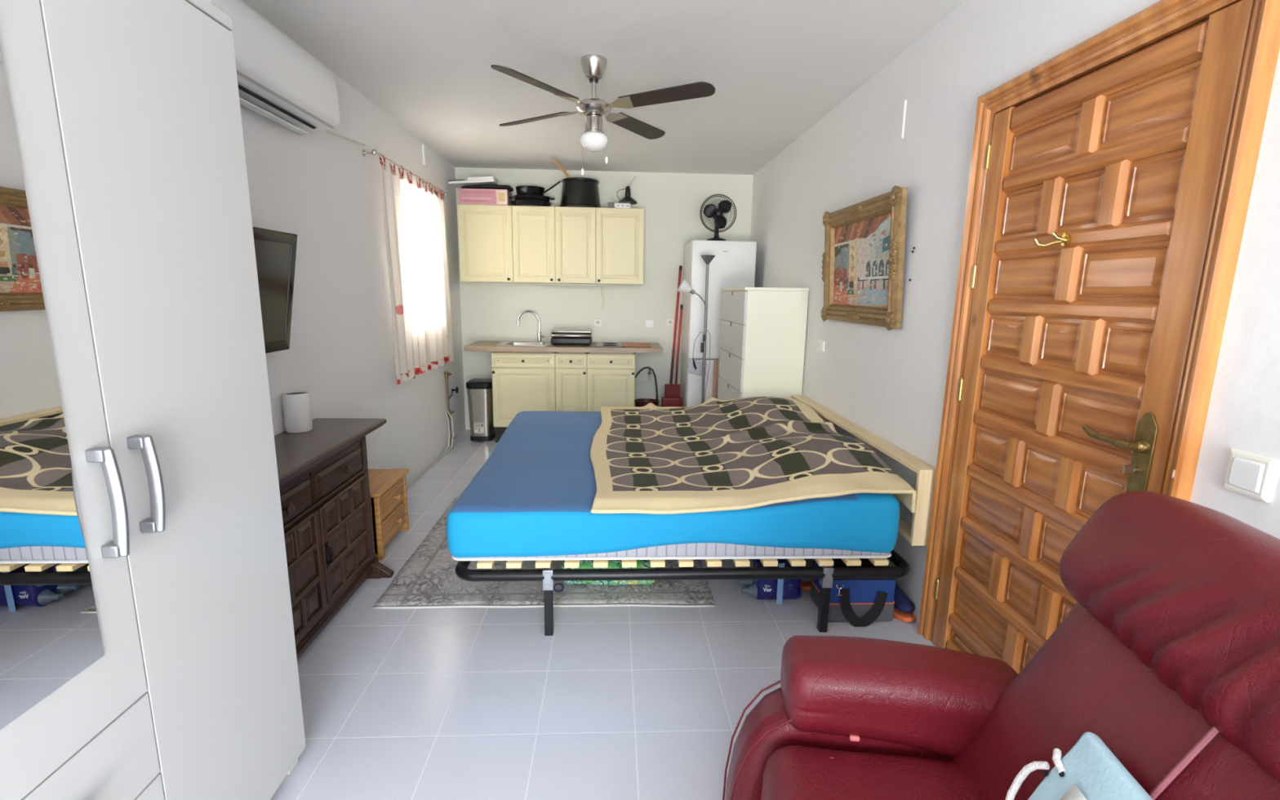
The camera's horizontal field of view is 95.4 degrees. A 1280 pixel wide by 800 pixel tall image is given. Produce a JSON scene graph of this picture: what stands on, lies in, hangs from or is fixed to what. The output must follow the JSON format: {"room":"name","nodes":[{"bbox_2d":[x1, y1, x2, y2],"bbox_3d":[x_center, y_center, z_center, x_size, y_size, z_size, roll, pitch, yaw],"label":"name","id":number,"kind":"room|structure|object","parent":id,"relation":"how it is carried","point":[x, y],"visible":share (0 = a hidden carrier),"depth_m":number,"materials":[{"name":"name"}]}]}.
{"room":"studio apartment","nodes":[
{"label":"studio apartment","id":0,"kind":"room"},
{"bbox_2d":[238,0,465,484],"bbox_3d":[-1.746,-0.202,1.755,0.280,2.585,8.280,0,11,-3],"label":"wall","id":1,"kind":"structure","parent":0,"point":[321,188],"depth_m":3.37,"materials":[{"name":"white paint"}]},
{"bbox_2d":[207,0,339,134],"bbox_3d":[-1.521,-1.328,2.339,0.208,0.319,0.900,0,11,-3],"label":"air conditioner","id":2,"kind":"object","parent":1,"relation":"attached to","point":[277,81],"visible":0.68,"depth_m":2.34,"materials":[{"name":"white plastic"}]},
{"bbox_2d":[252,226,297,353],"bbox_3d":[-1.539,-0.397,2.151,0.167,0.500,0.800,0,11,-3],"label":"television","id":3,"kind":"object","parent":1,"relation":"attached to","point":[275,251],"visible":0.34,"depth_m":2.41,"materials":[{"name":"black"}]},
{"bbox_2d":[324,129,365,146],"bbox_3d":[-1.657,-1.456,3.165,0.012,0.057,0.781,0,11,-3],"label":"cable","id":4,"kind":"object","parent":1,"relation":"attached to","point":[327,131],"visible":0.6,"depth_m":3.28,"materials":[{"name":"beige plastic"}]},
{"bbox_2d":[362,148,448,195],"bbox_3d":[-1.669,-1.639,4.270,0.092,0.040,1.565,0,11,-3],"label":"curtain rod","id":5,"kind":"object","parent":1,"relation":"attached to","point":[374,152],"visible":0.88,"depth_m":3.87,"materials":[{"name":"silver metal"}]},
{"bbox_2d":[378,154,427,384],"bbox_3d":[-1.630,-0.866,4.040,0.060,1.458,0.720,0,11,-3],"label":"curtain","id":6,"kind":"object","parent":5,"relation":"hanging from","point":[398,197],"visible":1,"depth_m":4.01,"materials":[{"name":"white fabric"}]},
{"bbox_2d":[415,175,453,369],"bbox_3d":[-1.665,-1.003,4.771,0.064,1.458,0.830,0,11,-3],"label":"curtain","id":7,"kind":"object","parent":5,"relation":"hanging from","point":[437,301],"visible":0.98,"depth_m":4.71,"materials":[{"name":"white fabric"}]},
{"bbox_2d":[422,143,429,167],"bbox_3d":[-1.726,-1.965,4.690,0.016,0.155,0.110,0,11,-3],"label":"air vent","id":8,"kind":"object","parent":1,"relation":"in","point":[424,148],"visible":1,"depth_m":4.67,"materials":[{"name":"white paint"}]},
{"bbox_2d":[444,371,458,445],"bbox_3d":[-1.752,0.070,5.434,0.061,0.703,0.256,0,11,-3],"label":"pipe","id":9,"kind":"object","parent":1,"relation":"attached to","point":[446,373],"visible":0.91,"depth_m":5.35,"materials":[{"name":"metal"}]},
{"bbox_2d":[270,429,936,799],"bbox_3d":[-0.182,1.138,2.079,3.493,0.120,8.680,0,11,-3],"label":"floor","id":10,"kind":"structure","parent":0,"point":[620,703],"depth_m":2.14,"materials":[{"name":"grey tile"}]},
{"bbox_2d":[0,0,306,799],"bbox_3d":[-1.247,0.228,0.857,0.630,2.085,1.520,0,11,-3],"label":"wardrobe","id":11,"kind":"object","parent":10,"relation":"on","point":[148,651],"visible":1,"depth_m":1.14,"materials":[{"name":"grey laminate"}]},
{"bbox_2d":[0,44,104,729],"bbox_3d":[-0.972,-0.094,0.797,0.004,1.212,0.335,0,11,-3],"label":"mirror","id":12,"kind":"object","parent":11,"relation":"attached to","point":[52,626],"depth_m":0.94,"materials":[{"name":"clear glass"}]},
{"bbox_2d":[274,417,394,659],"bbox_3d":[-1.434,0.592,2.443,0.407,0.782,1.250,0,11,-3],"label":"sideboard","id":13,"kind":"object","parent":10,"relation":"on","point":[323,478],"visible":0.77,"depth_m":2.47,"materials":[{"name":"brown wood"}]},
{"bbox_2d":[281,391,312,433],"bbox_3d":[-1.582,0.054,2.692,0.112,0.178,0.112,0,11,-3],"label":"router","id":14,"kind":"object","parent":13,"relation":"on","point":[297,411],"visible":1,"depth_m":2.65,"materials":[{"name":"white plastic"}]},
{"bbox_2d":[284,391,306,394],"bbox_3d":[-1.581,-0.026,2.677,0.097,0.004,0.097,3,11,11],"label":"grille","id":15,"kind":"object","parent":14,"relation":"attached to","point":[286,393],"depth_m":2.70,"materials":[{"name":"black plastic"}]},
{"bbox_2d":[368,469,408,559],"bbox_3d":[-1.515,0.637,3.301,0.301,0.375,0.451,0,11,-3],"label":"nightstand","id":16,"kind":"object","parent":10,"relation":"on","point":[388,487],"visible":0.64,"depth_m":3.26,"materials":[{"name":"brown wood"}]},
{"bbox_2d":[406,409,449,487],"bbox_3d":[-1.715,0.427,4.444,0.028,0.361,1.825,0,11,-3],"label":"cable","id":17,"kind":"object","parent":10,"relation":"on","point":[436,459],"visible":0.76,"depth_m":5.05,"materials":[{"name":"beige plastic"}]},
{"bbox_2d":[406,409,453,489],"bbox_3d":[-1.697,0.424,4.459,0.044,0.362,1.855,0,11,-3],"label":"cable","id":18,"kind":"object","parent":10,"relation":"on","point":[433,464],"visible":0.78,"depth_m":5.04,"materials":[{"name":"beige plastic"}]},
{"bbox_2d":[466,378,495,441],"bbox_3d":[-1.534,0.096,5.653,0.248,0.576,0.296,0,11,-3],"label":"pedal bin","id":19,"kind":"object","parent":10,"relation":"on","point":[479,391],"visible":0.91,"depth_m":5.54,"materials":[{"name":"silver metal"}]},
{"bbox_2d":[491,351,555,442],"bbox_3d":[-1.093,-0.055,5.706,0.581,0.866,0.616,0,11,-3],"label":"base cabinet","id":20,"kind":"object","parent":10,"relation":"on","point":[522,381],"visible":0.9,"depth_m":5.41,"materials":[{"name":"beige wood"}]},
{"bbox_2d":[371,497,715,608],"bbox_3d":[-0.469,0.824,3.389,1.581,0.008,1.451,0,11,-3],"label":"area rug","id":21,"kind":"object","parent":10,"relation":"on","point":[428,579],"visible":0.25,"depth_m":2.83,"materials":[{"name":"grey fabric"}]},
{"bbox_2d":[553,560,656,592],"bbox_3d":[-0.172,0.836,2.957,0.504,0.134,0.313,0,11,-3],"label":"bag","id":22,"kind":"object","parent":21,"relation":"on","point":[584,564],"visible":0.22,"depth_m":2.85,"materials":[{"name":"green plastic"}]},
{"bbox_2d":[555,351,586,411],"bbox_3d":[-0.657,-0.052,5.727,0.289,0.866,0.616,0,11,-3],"label":"base cabinet","id":23,"kind":"object","parent":10,"relation":"on","point":[571,370],"visible":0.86,"depth_m":5.42,"materials":[{"name":"beige wood"}]},
{"bbox_2d":[586,352,635,411],"bbox_3d":[-0.287,-0.049,5.745,0.447,0.866,0.616,0,11,-3],"label":"base cabinet","id":24,"kind":"object","parent":10,"relation":"on","point":[611,377],"visible":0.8,"depth_m":5.44,"materials":[{"name":"beige wood"}]},
{"bbox_2d":[463,340,662,354],"bbox_3d":[-0.710,-0.508,5.643,1.821,0.060,0.622,0,11,-3],"label":"countertop","id":25,"kind":"structure","parent":24,"relation":"on","point":[480,345],"depth_m":5.36,"materials":[{"name":"laminate"}]},
{"bbox_2d":[496,342,551,353],"bbox_3d":[-1.108,-0.465,5.626,0.490,0.159,0.400,0,11,-3],"label":"sink","id":26,"kind":"object","parent":25,"relation":"in","point":[502,344],"visible":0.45,"depth_m":5.75,"materials":[{"name":"silver metal"}]},
{"bbox_2d":[516,310,547,342],"bbox_3d":[-1.073,-0.736,5.806,0.309,0.316,0.056,0,11,-3],"label":"faucet","id":27,"kind":"object","parent":25,"relation":"on","point":[540,335],"visible":0.99,"depth_m":5.79,"materials":[{"name":"silver metal"}]},
{"bbox_2d":[550,328,591,346],"bbox_3d":[-0.655,-0.599,5.588,0.384,0.140,0.308,0,11,-3],"label":"grill","id":28,"kind":"object","parent":25,"relation":"on","point":[559,336],"visible":1,"depth_m":5.49,"materials":[{"name":"black metal"}]},
{"bbox_2d":[595,342,622,346],"bbox_3d":[-0.291,-0.538,5.661,0.275,0.006,0.460,0,11,-3],"label":"cooktop","id":29,"kind":"object","parent":25,"relation":"in","point":[597,344],"visible":0.99,"depth_m":5.62,"materials":[{"name":"silver metal"}]},
{"bbox_2d":[622,342,651,346],"bbox_3d":[-0.033,-0.526,5.563,0.270,0.024,0.200,0,11,-3],"label":"chopping board","id":30,"kind":"object","parent":25,"relation":"on","point":[624,344],"visible":1,"depth_m":5.47,"materials":[{"name":"brown wood"}]},
{"bbox_2d":[634,398,658,406],"bbox_3d":[0.066,0.176,5.903,0.250,0.374,0.248,0,11,-3],"label":"bucket","id":31,"kind":"object","parent":10,"relation":"on","point":[641,402],"visible":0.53,"depth_m":5.83,"materials":[{"name":"red plastic"}]},
{"bbox_2d":[661,384,682,407],"bbox_3d":[0.301,0.127,5.701,0.250,0.552,0.140,0,11,-3],"label":"dustpan","id":32,"kind":"object","parent":10,"relation":"on","point":[672,397],"visible":0.29,"depth_m":5.70,"materials":[{"name":"red plastic"}]},
{"bbox_2d":[661,396,682,407],"bbox_3d":[0.311,0.041,5.710,0.200,0.140,0.060,0,11,-3],"label":"tray","id":33,"kind":"object","parent":32,"relation":"on","point":[665,401],"depth_m":5.68,"materials":[{"name":"red plastic"}]},
{"bbox_2d":[670,265,682,384],"bbox_3d":[0.293,-0.501,5.936,0.235,1.700,0.088,0,11,-3],"label":"broom","id":34,"kind":"object","parent":10,"relation":"on","point":[680,266],"visible":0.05,"depth_m":5.89,"materials":[{"name":"red plastic"}]},
{"bbox_2d":[675,304,683,384],"bbox_3d":[0.359,-0.288,5.835,0.122,1.321,0.161,0,11,-3],"label":"mop","id":35,"kind":"object","parent":10,"relation":"on","point":[681,305],"visible":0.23,"depth_m":5.81,"materials":[{"name":"red plastic"}]},
{"bbox_2d":[454,549,910,635],"bbox_3d":[0.161,0.677,3.350,1.975,0.331,1.823,0,11,-3],"label":"frame","id":36,"kind":"object","parent":10,"relation":"on","point":[826,572],"visible":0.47,"depth_m":2.45,"materials":[{"name":"black metal"}]},
{"bbox_2d":[446,410,899,560],"bbox_3d":[0.114,0.348,3.288,1.914,0.332,1.813,0,11,-3],"label":"mattress","id":37,"kind":"object","parent":36,"relation":"on","point":[532,499],"visible":0.6,"depth_m":2.43,"materials":[{"name":"blue fabric"}]},
{"bbox_2d":[590,396,916,514],"bbox_3d":[0.418,0.202,3.256,1.382,0.210,1.808,0,11,-3],"label":"blanket","id":38,"kind":"object","parent":37,"relation":"on","point":[713,455],"visible":1,"depth_m":2.84,"materials":[{"name":"fabric"}]},
{"bbox_2d":[677,254,715,404],"bbox_3d":[0.501,-0.377,5.147,0.384,1.754,0.248,0,11,-3],"label":"floor lamp","id":39,"kind":"object","parent":10,"relation":"on","point":[684,287],"visible":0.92,"depth_m":5.07,"materials":[{"name":"grey metal"}]},
{"bbox_2d":[700,334,705,352],"bbox_3d":[0.552,-0.495,5.106,0.036,0.158,0.023,0,11,-3],"label":"dimmer switch","id":40,"kind":"object","parent":39,"relation":"attached to","point":[703,344],"depth_m":5.10,"materials":[{"name":"black plastic"}]},
{"bbox_2d":[712,359,718,398],"bbox_3d":[0.690,0.041,5.418,0.023,0.838,0.100,0,11,-3],"label":"wooden board","id":41,"kind":"object","parent":10,"relation":"on","point":[715,361],"visible":0.44,"depth_m":5.34,"materials":[{"name":"brown wood"}]},
{"bbox_2d":[680,240,756,407],"bbox_3d":[0.730,-0.548,5.686,0.583,1.900,0.619,0,11,-3],"label":"refrigerator","id":42,"kind":"object","parent":10,"relation":"on","point":[733,264],"visible":0.36,"depth_m":5.31,"materials":[{"name":"white metal"}]},
{"bbox_2d":[687,359,706,376],"bbox_3d":[0.528,-0.299,5.372,0.181,0.160,0.052,0,11,-3],"label":"towel","id":43,"kind":"object","parent":42,"relation":"hanging from","point":[699,363],"visible":0.77,"depth_m":5.35,"materials":[{"name":"white fabric"}]},
{"bbox_2d":[699,194,736,240],"bbox_3d":[0.699,-1.648,5.273,0.255,0.411,0.243,-9,14,-43],"label":"fan","id":44,"kind":"object","parent":42,"relation":"on","point":[710,211],"visible":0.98,"depth_m":5.25,"materials":[{"name":"black plastic"}]},
{"bbox_2d":[717,287,809,399],"bbox_3d":[0.923,-0.134,4.619,0.455,1.482,0.891,0,11,-3],"label":"dresser","id":45,"kind":"object","parent":10,"relation":"on","point":[762,330],"visible":0.61,"depth_m":4.14,"materials":[{"name":"beige laminate"}]},
{"bbox_2d":[737,559,802,604],"bbox_3d":[0.623,0.838,2.866,0.276,0.205,0.268,0,11,-3],"label":"pack","id":46,"kind":"object","parent":10,"relation":"on","point":[779,589],"visible":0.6,"depth_m":2.75,"materials":[{"name":"blue plastic"}]},
{"bbox_2d":[737,579,752,586],"bbox_3d":[0.622,0.896,2.877,0.276,0.086,0.086,0,11,-3],"label":"bottle","id":47,"kind":"object","parent":46,"relation":"on","point":[746,582],"depth_m":2.86,"materials":[{"name":"blue plastic"}]},
{"bbox_2d":[738,559,754,567],"bbox_3d":[0.623,0.811,2.861,0.276,0.086,0.086,0,11,-3],"label":"bottle","id":48,"kind":"object","parent":46,"relation":"on","point":[752,561],"depth_m":2.83,"materials":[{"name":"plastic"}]},
{"bbox_2d":[741,582,800,599],"bbox_3d":[0.626,0.912,2.792,0.276,0.086,0.086,0,11,-3],"label":"bottle","id":49,"kind":"object","parent":46,"relation":"on","point":[761,591],"depth_m":2.75,"materials":[{"name":"blue plastic"}]},
{"bbox_2d":[754,564,802,581],"bbox_3d":[0.627,0.827,2.776,0.276,0.086,0.086,0,11,-3],"label":"bottle","id":50,"kind":"object","parent":46,"relation":"on","point":[755,565],"depth_m":2.74,"materials":[{"name":"plastic"}]},
{"bbox_2d":[800,565,812,590],"bbox_3d":[0.808,0.862,2.986,0.090,0.119,0.283,-1,11,-11],"label":"trainer","id":51,"kind":"object","parent":10,"relation":"on","point":[806,584],"visible":0.13,"depth_m":2.87,"materials":[{"name":"orange rubber"}]},
{"bbox_2d":[810,558,897,626],"bbox_3d":[0.982,0.867,2.682,0.313,0.246,0.264,0,11,-3],"label":"cooler bag","id":52,"kind":"object","parent":10,"relation":"on","point":[860,602],"visible":0.56,"depth_m":2.58,"materials":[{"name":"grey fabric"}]},
{"bbox_2d":[893,583,915,622],"bbox_3d":[1.188,0.917,2.724,0.090,0.119,0.283,-1,11,-9],"label":"trainer","id":53,"kind":"object","parent":10,"relation":"on","point":[904,607],"visible":0.48,"depth_m":2.63,"materials":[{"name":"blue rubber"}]},
{"bbox_2d":[722,490,1279,799],"bbox_3d":[0.658,0.756,0.912,1.004,1.084,1.115,2,11,7],"label":"armchair","id":54,"kind":"object","parent":10,"relation":"on","point":[1167,652],"visible":1,"depth_m":1.09,"materials":[{"name":"leather"}]},
{"bbox_2d":[761,745,981,799],"bbox_3d":[0.492,0.928,0.965,0.520,0.216,0.735,2,11,7],"label":"seat cushion","id":55,"kind":"object","parent":54,"relation":"on","point":[792,772],"depth_m":1.22,"materials":[{"name":"leather"}]},
{"bbox_2d":[1005,732,1153,799],"bbox_3d":[0.672,0.694,0.889,0.148,0.261,0.299,2,11,7],"label":"drawstring bag","id":56,"kind":"object","parent":54,"relation":"on","point":[1089,771],"visible":1,"depth_m":0.93,"materials":[{"name":"blue fabric"}]},
{"bbox_2d":[241,0,964,174],"bbox_3d":[-0.141,-1.521,1.583,3.493,0.120,8.680,0,11,-3],"label":"ceiling","id":57,"kind":"structure","parent":0,"point":[775,68],"depth_m":2.97,"materials":[{"name":"white paint"}]},
{"bbox_2d":[490,53,715,175],"bbox_3d":[-0.239,-1.441,2.993,1.003,0.556,0.959,-2,11,-13],"label":"ceiling fan","id":58,"kind":"object","parent":57,"relation":"hanging from","point":[593,108],"visible":1,"depth_m":2.90,"materials":[{"name":"grey metal"}]},
{"bbox_2d":[454,167,753,429],"bbox_3d":[-0.355,-0.971,5.994,3.493,2.585,0.200,0,11,-3],"label":"wall","id":59,"kind":"structure","parent":0,"point":[672,203],"depth_m":5.85,"materials":[{"name":"white paint"}]},
{"bbox_2d":[457,204,513,282],"bbox_3d":[-1.438,-1.477,5.554,0.492,0.692,0.372,0,11,-3],"label":"upper cabinet","id":60,"kind":"object","parent":59,"relation":"attached to","point":[485,231],"visible":0.97,"depth_m":5.40,"materials":[{"name":"beige wood"}]},
{"bbox_2d":[457,188,512,205],"bbox_3d":[-1.443,-1.883,5.459,0.445,0.140,0.257,0,11,-3],"label":"cardboard box","id":61,"kind":"object","parent":60,"relation":"on","point":[466,196],"visible":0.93,"depth_m":5.33,"materials":[{"name":"pink cardboard"}]},
{"bbox_2d":[461,184,513,191],"bbox_3d":[-1.419,-1.975,5.431,0.460,0.048,0.220,0,11,-3],"label":"bag","id":62,"kind":"object","parent":61,"relation":"on","point":[508,188],"visible":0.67,"depth_m":5.33,"materials":[{"name":"black fabric"}]},
{"bbox_2d":[448,176,498,187],"bbox_3d":[-1.537,-2.015,5.386,0.411,0.076,0.222,0,11,-3],"label":"flat device","id":63,"kind":"object","parent":62,"relation":"on","point":[471,181],"visible":0.97,"depth_m":5.29,"materials":[{"name":"white plastic"}]},
{"bbox_2d":[511,205,595,284],"bbox_3d":[-0.805,-1.473,5.585,0.771,0.692,0.372,0,11,-3],"label":"upper cabinet","id":64,"kind":"object","parent":59,"relation":"attached to","point":[551,244],"visible":0.95,"depth_m":5.43,"materials":[{"name":"beige wood"}]},
{"bbox_2d":[510,200,551,206],"bbox_3d":[-1.025,-1.830,5.476,0.388,0.042,0.388,0,11,-3],"label":"frying pan","id":65,"kind":"object","parent":64,"relation":"on","point":[516,202],"visible":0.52,"depth_m":5.33,"materials":[{"name":"black metal"}]},
{"bbox_2d":[508,194,555,202],"bbox_3d":[-1.010,-1.873,5.459,0.351,0.048,0.351,11,14,42],"label":"frying pan","id":66,"kind":"object","parent":65,"relation":"on","point":[521,197],"visible":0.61,"depth_m":5.32,"materials":[{"name":"black metal"}]},
{"bbox_2d":[515,180,560,195],"bbox_3d":[-0.947,-1.967,5.444,0.429,0.143,0.275,0,11,-3],"label":"saucepan","id":67,"kind":"object","parent":66,"relation":"on","point":[523,189],"visible":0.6,"depth_m":5.34,"materials":[{"name":"black metal"}]},
{"bbox_2d":[533,283,623,288],"bbox_3d":[-0.602,-1.116,5.716,0.880,0.048,0.030,0,11,-3],"label":"light","id":68,"kind":"object","parent":64,"relation":"attached to","point":[537,284],"visible":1,"depth_m":5.70,"materials":[{"name":"white plastic"}]},
{"bbox_2d":[559,177,600,207],"bbox_3d":[-0.561,-1.936,5.498,0.404,0.256,0.404,0,11,-3],"label":"stock pot","id":69,"kind":"object","parent":64,"relation":"on","point":[576,192],"visible":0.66,"depth_m":5.34,"materials":[{"name":"black metal"}]},
{"bbox_2d":[552,158,570,177],"bbox_3d":[-0.676,-1.967,5.294,0.030,0.354,0.388,6,12,23],"label":"wooden spoon","id":70,"kind":"object","parent":69,"relation":"in","point":[554,160],"visible":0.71,"depth_m":5.20,"materials":[{"name":"brown wood"}]},
{"bbox_2d":[593,318,601,326],"bbox_3d":[-0.429,-0.788,5.917,0.080,0.080,0.012,0,11,-3],"label":"wall outlet","id":71,"kind":"object","parent":59,"relation":"attached to","point":[597,322],"visible":1,"depth_m":5.91,"materials":[{"name":"white plastic"}]},
{"bbox_2d":[595,197,644,284],"bbox_3d":[-0.194,-1.517,5.605,0.447,0.791,0.372,0,11,-3],"label":"upper cabinet","id":72,"kind":"object","parent":59,"relation":"attached to","point":[620,232],"depth_m":5.46,"materials":[{"name":"beige wood"}]},
{"bbox_2d":[601,285,604,311],"bbox_3d":[-0.371,-1.029,5.866,0.040,0.266,0.015,0,11,-3],"label":"hanging cable","id":73,"kind":"object","parent":72,"relation":"hanging from","point":[602,295],"visible":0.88,"depth_m":5.86,"materials":[{"name":"beige plastic"}]},
{"bbox_2d":[617,176,637,204],"bbox_3d":[-0.112,-1.953,5.419,0.179,0.234,0.179,7,12,29],"label":"work lamp","id":74,"kind":"object","parent":72,"relation":"on","point":[627,199],"visible":0.96,"depth_m":5.40,"materials":[{"name":"black plastic"}]},
{"bbox_2d":[635,366,657,399],"bbox_3d":[0.054,-0.018,6.048,0.272,0.665,0.074,-1,11,-8],"label":"hose","id":75,"kind":"object","parent":59,"relation":"attached to","point":[645,367],"visible":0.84,"depth_m":5.99,"materials":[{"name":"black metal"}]},
{"bbox_2d":[644,320,653,328],"bbox_3d":[0.095,-0.777,5.942,0.090,0.080,0.014,0,11,-3],"label":"wall outlet","id":76,"kind":"object","parent":59,"relation":"attached to","point":[648,323],"visible":1,"depth_m":5.94,"materials":[{"name":"white plastic"}]},
{"bbox_2d":[666,318,674,325],"bbox_3d":[0.309,-0.795,5.950,0.072,0.075,0.012,0,11,-3],"label":"wall outlet","id":77,"kind":"object","parent":59,"relation":"attached to","point":[669,321],"visible":1,"depth_m":5.94,"materials":[{"name":"white plastic"}]},
{"bbox_2d":[750,0,1279,624],"bbox_3d":[1.393,-0.181,1.905,0.220,2.585,8.280,0,11,-3],"label":"wall","id":78,"kind":"structure","parent":0,"point":[891,384],"depth_m":2.51,"materials":[{"name":"white paint"}]},
{"bbox_2d":[816,339,825,351],"bbox_3d":[1.185,-0.358,3.833,0.014,0.070,0.130,0,11,-3],"label":"wall outlet","id":79,"kind":"object","parent":78,"relation":"attached to","point":[820,344],"visible":1,"depth_m":3.81,"materials":[{"name":"white plastic"}]},
{"bbox_2d":[791,395,936,546],"bbox_3d":[1.166,0.294,3.334,0.088,0.337,1.788,0,11,-3],"label":"headboard","id":80,"kind":"object","parent":78,"relation":"attached to","point":[917,534],"visible":0.5,"depth_m":2.56,"materials":[{"name":"beige wood"}]},
{"bbox_2d":[821,185,907,330],"bbox_3d":[1.174,-0.738,3.159,0.096,0.665,0.975,0,11,-3],"label":"painting","id":81,"kind":"object","parent":78,"relation":"attached to","point":[863,261],"visible":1,"depth_m":3.05,"materials":[{"name":"paint"}]},
{"bbox_2d":[890,99,906,144],"bbox_3d":[1.243,-1.335,2.802,0.010,0.170,0.110,0,11,-3],"label":"air vent","id":82,"kind":"object","parent":78,"relation":"in","point":[899,117],"visible":1,"depth_m":2.79,"materials":[{"name":"white paint"}]},
{"bbox_2d":[917,0,1279,674],"bbox_3d":[1.264,0.037,1.855,0.129,2.171,1.008,0,11,-3],"label":"door","id":83,"kind":"structure","parent":78,"relation":"in","point":[1106,211],"depth_m":1.69,"materials":[{"name":"brown wood"}]},
{"bbox_2d":[1222,448,1279,502],"bbox_3d":[1.304,0.160,1.250,0.016,0.092,0.090,0,11,-3],"label":"light switch","id":84,"kind":"object","parent":78,"relation":"attached to","point":[1250,474],"visible":1,"depth_m":1.24,"materials":[{"name":"white plastic"}]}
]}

